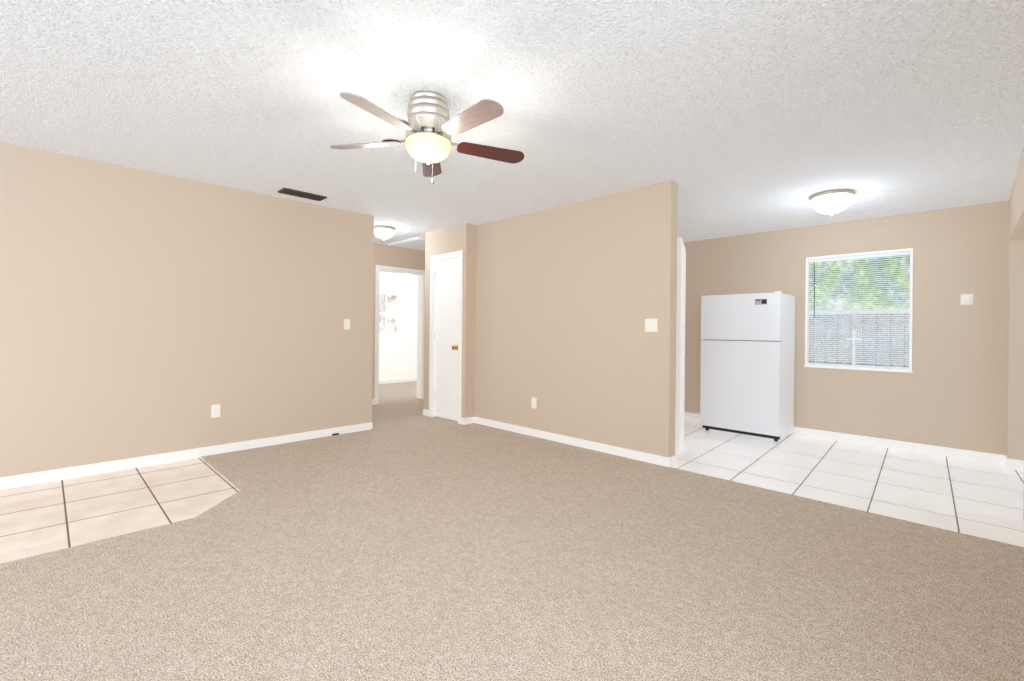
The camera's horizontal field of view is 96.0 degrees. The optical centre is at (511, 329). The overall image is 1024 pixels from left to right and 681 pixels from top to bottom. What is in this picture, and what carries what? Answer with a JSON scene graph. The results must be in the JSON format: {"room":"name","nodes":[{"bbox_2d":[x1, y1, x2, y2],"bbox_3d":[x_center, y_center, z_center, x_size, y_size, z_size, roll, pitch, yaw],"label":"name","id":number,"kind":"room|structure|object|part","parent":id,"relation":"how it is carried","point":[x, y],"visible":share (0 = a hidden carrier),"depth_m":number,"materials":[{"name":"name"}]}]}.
{"room":"empty living room","nodes":[
{"label":"empty living room","id":0,"kind":"room"},
{"bbox_2d":[0,142,373,476],"bbox_3d":[-3.428,-0.093,3.473,0.120,2.440,5.130,1,0,45],"label":"wall","id":1,"kind":"structure","parent":0,"point":[144,313],"depth_m":3.89,"materials":[{"name":"beige paint"}]},
{"bbox_2d":[0,422,372,489],"bbox_3d":[-3.393,1.083,3.426,0.013,0.088,5.130,1,0,45],"label":"baseboard","id":2,"kind":"structure","parent":1,"relation":"attached to","point":[14,481],"depth_m":3.85,"materials":[{"name":"white wood"}]},
{"bbox_2d":[211,404,220,417],"bbox_3d":[-2.671,0.734,4.157,0.010,0.115,0.072,1,0,45],"label":"outlet","id":3,"kind":"object","parent":1,"relation":"attached to","point":[215,410],"visible":1,"depth_m":4.15,"materials":[{"name":"white plastic"}]},
{"bbox_2d":[344,319,349,329],"bbox_3d":[-1.796,-0.058,5.030,0.018,0.115,0.072,1,0,45],"label":"light switch","id":4,"kind":"object","parent":1,"relation":"attached to","point":[346,324],"visible":1,"depth_m":5.03,"materials":[{"name":"white plastic"}]},
{"bbox_2d":[379,272,417,379],"bbox_3d":[-3.006,-0.089,9.285,0.120,2.440,5.240,1,0,45],"label":"wall","id":5,"kind":"structure","parent":0,"point":[397,356],"depth_m":9.86,"materials":[{"name":"white paint"}]},
{"bbox_2d":[379,377,416,383],"bbox_3d":[-2.970,1.087,9.238,0.013,0.088,5.000,1,0,45],"label":"baseboard","id":6,"kind":"structure","parent":5,"relation":"attached to","point":[404,379],"depth_m":9.78,"materials":[{"name":"white wood"}]},
{"bbox_2d":[372,243,424,399],"bbox_3d":[-1.183,-0.072,7.929,0.120,2.440,4.370,1,0,45],"label":"wall","id":7,"kind":"structure","parent":0,"point":[394,256],"depth_m":7.15,"materials":[{"name":"beige paint"}]},
{"bbox_2d":[374,265,424,403],"bbox_3d":[-1.789,0.086,7.318,0.156,2.113,0.916,1,0,45],"label":"door frame","id":8,"kind":"structure","parent":7,"relation":"attached to","point":[420,326],"depth_m":7.55,"materials":[{"name":"white wood"}]},
{"bbox_2d":[388,237,424,250],"bbox_3d":[-1.309,-1.280,6.991,0.800,0.026,0.800,1,0,45],"label":"ceiling","id":9,"kind":"structure","parent":7,"relation":"attached to","point":[417,243],"depth_m":6.86,"materials":[{"name":"white paint"}]},
{"bbox_2d":[424,231,431,409],"bbox_3d":[0.084,-0.059,7.333,0.120,2.440,3.440,1,0,45],"label":"wall","id":10,"kind":"structure","parent":0,"point":[428,236],"depth_m":6.12,"materials":[{"name":"beige paint"}]},
{"bbox_2d":[428,223,475,417],"bbox_3d":[-0.779,-0.068,5.853,0.730,2.440,0.120,1,0,45],"label":"wall","id":11,"kind":"structure","parent":0,"point":[461,237],"depth_m":5.62,"materials":[{"name":"beige paint"}]},
{"bbox_2d":[429,251,462,423],"bbox_3d":[-0.808,0.096,5.854,0.656,2.113,0.116,1,0,45],"label":"door frame","id":12,"kind":"structure","parent":11,"relation":"attached to","point":[446,256],"depth_m":6.00,"materials":[{"name":"white wood"}]},
{"bbox_2d":[435,258,458,420],"bbox_3d":[-0.836,0.121,5.835,0.523,2.018,0.103,1,0,45],"label":"closet door","id":13,"kind":"structure","parent":11,"relation":"in","point":[446,337],"depth_m":5.85,"materials":[{"name":"white wood"}]},
{"bbox_3d":[-0.704,0.223,5.679,0.060,0.060,0.068,1,0,45],"label":"knob","id":14,"kind":"part","parent":13,"relation":"part of","materials":[{"name":"gold metal"}]},
{"bbox_2d":[0,381,1023,680],"bbox_3d":[-1.401,1.140,4.530,8.860,0.012,9.500,1,0,45],"label":"floor","id":15,"kind":"structure","parent":0,"point":[440,550],"depth_m":2.10,"materials":[{"name":"beige carpet"}]},
{"bbox_2d":[0,0,1023,250],"bbox_3d":[-0.579,-1.346,3.744,11.340,0.120,9.740,1,0,45],"label":"ceiling","id":16,"kind":"structure","parent":0,"point":[596,98],"depth_m":2.41,"materials":[{"name":"white paint"}]},
{"bbox_2d":[277,188,326,200],"bbox_3d":[-2.005,-1.291,4.420,0.170,0.018,0.400,1,0,45],"label":"ceiling vent","id":17,"kind":"object","parent":16,"relation":"in","point":[297,193],"visible":0.98,"depth_m":4.39,"materials":[{"name":"brown"}]},
{"bbox_2d":[374,226,394,239],"bbox_3d":[-1.634,-1.218,5.879,0.280,0.156,0.280,1,0,45],"label":"light","id":18,"kind":"object","parent":16,"relation":"attached to","point":[384,232],"visible":0.96,"depth_m":5.79,"materials":[{"name":"white glass"}]},
{"bbox_2d":[330,91,523,183],"bbox_3d":[-0.440,-1.037,2.542,1.097,0.495,1.136,1,0,45],"label":"ceiling fan","id":19,"kind":"object","parent":16,"relation":"hanging from","point":[430,127],"visible":1,"depth_m":2.48,"materials":[{"name":"silver metal"}]},
{"bbox_2d":[0,418,1023,563],"bbox_3d":[-0.604,1.202,3.744,11.340,0.104,9.740,1,0,45],"label":"floor","id":20,"kind":"structure","parent":0,"point":[977,498],"depth_m":3.35,"materials":[{"name":"white tile"}]},
{"bbox_2d":[675,237,685,451],"bbox_3d":[1.729,0.146,4.719,0.040,2.038,0.760,1,0,24],"label":"kitchen door","id":21,"kind":"structure","parent":20,"relation":"on","point":[680,343],"depth_m":4.38,"materials":[{"name":"white wood"}]},
{"bbox_2d":[700,291,794,440],"bbox_3d":[2.700,0.390,5.303,0.827,1.592,0.582,1,0,45],"label":"fridge","id":22,"kind":"object","parent":20,"relation":"on","point":[747,363],"visible":1,"depth_m":5.06,"materials":[{"name":"white metal"}]},
{"bbox_2d":[475,180,677,457],"bbox_3d":[0.451,-0.056,4.865,2.610,2.440,0.120,1,0,45],"label":"wall","id":23,"kind":"structure","parent":0,"point":[571,298],"depth_m":4.52,"materials":[{"name":"beige paint"}]},
{"bbox_2d":[531,397,536,408],"bbox_3d":[0.237,0.792,4.976,0.072,0.115,0.010,1,0,45],"label":"outlet","id":24,"kind":"object","parent":23,"relation":"attached to","point":[533,402],"visible":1,"depth_m":4.97,"materials":[{"name":"white plastic"}]},
{"bbox_2d":[472,417,675,466],"bbox_3d":[0.439,1.120,4.784,2.523,0.088,0.036,1,0,45],"label":"baseboard","id":25,"kind":"structure","parent":23,"relation":"attached to","point":[641,456],"depth_m":4.51,"materials":[{"name":"white wood"}]},
{"bbox_2d":[645,319,657,331],"bbox_3d":[1.211,-0.038,4.019,0.118,0.115,0.018,1,0,45],"label":"light switch","id":26,"kind":"object","parent":23,"relation":"attached to","point":[651,325],"visible":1,"depth_m":4.02,"materials":[{"name":"white plastic"}]},
{"bbox_2d":[675,200,1008,455],"bbox_3d":[3.615,-0.025,4.947,6.800,2.440,0.120,1,0,45],"label":"wall","id":27,"kind":"structure","parent":0,"point":[950,391],"depth_m":4.52,"materials":[{"name":"beige paint"}]},
{"bbox_2d":[684,412,1011,468],"bbox_3d":[2.801,1.143,5.643,4.440,0.088,0.016,1,0,45],"label":"baseboard","id":28,"kind":"structure","parent":27,"relation":"attached to","point":[872,441],"depth_m":4.57,"materials":[{"name":"white wood"}]},
{"bbox_2d":[804,248,912,372],"bbox_3d":[3.647,-0.190,4.885,0.920,1.228,0.105,1,0,45],"label":"window","id":29,"kind":"structure","parent":27,"relation":"in","point":[807,313],"depth_m":4.87,"materials":[{"name":"white"}]},
{"bbox_2d":[808,251,909,368],"bbox_3d":[3.641,-0.194,4.880,0.854,1.168,0.051,1,0,45],"label":"window blinds","id":30,"kind":"object","parent":29,"relation":"attached to","point":[855,326],"visible":0.88,"depth_m":4.86,"materials":[{"name":"white plastic"}]},
{"bbox_2d":[960,294,972,304],"bbox_3d":[4.205,-0.279,4.261,0.085,0.100,0.032,1,0,45],"label":"thermostat","id":31,"kind":"object","parent":27,"relation":"attached to","point":[966,299],"visible":1,"depth_m":4.26,"materials":[{"name":"white plastic"}]},
{"bbox_2d":[676,102,1023,241],"bbox_3d":[2.847,-1.212,4.072,6.920,0.100,2.220,1,0,45],"label":"ceiling","id":32,"kind":"structure","parent":0,"point":[971,159],"depth_m":3.75,"materials":[{"name":"white paint"}]},
{"bbox_2d":[809,189,854,215],"bbox_3d":[2.867,-1.116,4.135,0.340,0.186,0.340,1,0,45],"label":"kitchen ceiling light","id":33,"kind":"object","parent":32,"relation":"attached to","point":[831,202],"visible":1,"depth_m":4.04,"materials":[{"name":"white glass"}]},
{"bbox_2d":[1007,146,1023,520],"bbox_3d":[1.457,-0.046,1.021,0.120,2.440,8.500,1,0,45],"label":"wall","id":34,"kind":"structure","parent":0,"point":[1015,405],"depth_m":3.95,"materials":[{"name":"beige paint"}]},
{"label":"outside","id":35,"kind":"structure","parent":0,"visible":0},
{"bbox_2d":[809,313,909,368],"bbox_3d":[4.973,0.749,5.762,11.000,1.920,0.001,1,0,45],"label":"fence","id":36,"kind":"object","parent":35,"point":[871,364],"depth_m":6.09,"materials":[{"name":"grey wood"}]},
{"bbox_2d":[809,255,909,309],"bbox_3d":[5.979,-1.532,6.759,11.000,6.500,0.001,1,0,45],"label":"foliage","id":37,"kind":"object","parent":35,"point":[856,272],"depth_m":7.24,"materials":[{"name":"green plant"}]},
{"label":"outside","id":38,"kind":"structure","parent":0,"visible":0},
{"bbox_2d":[379,292,400,333],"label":"window","id":39,"kind":"structure","parent":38,"point":[391,308],"depth_m":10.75,"materials":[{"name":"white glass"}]}
]}

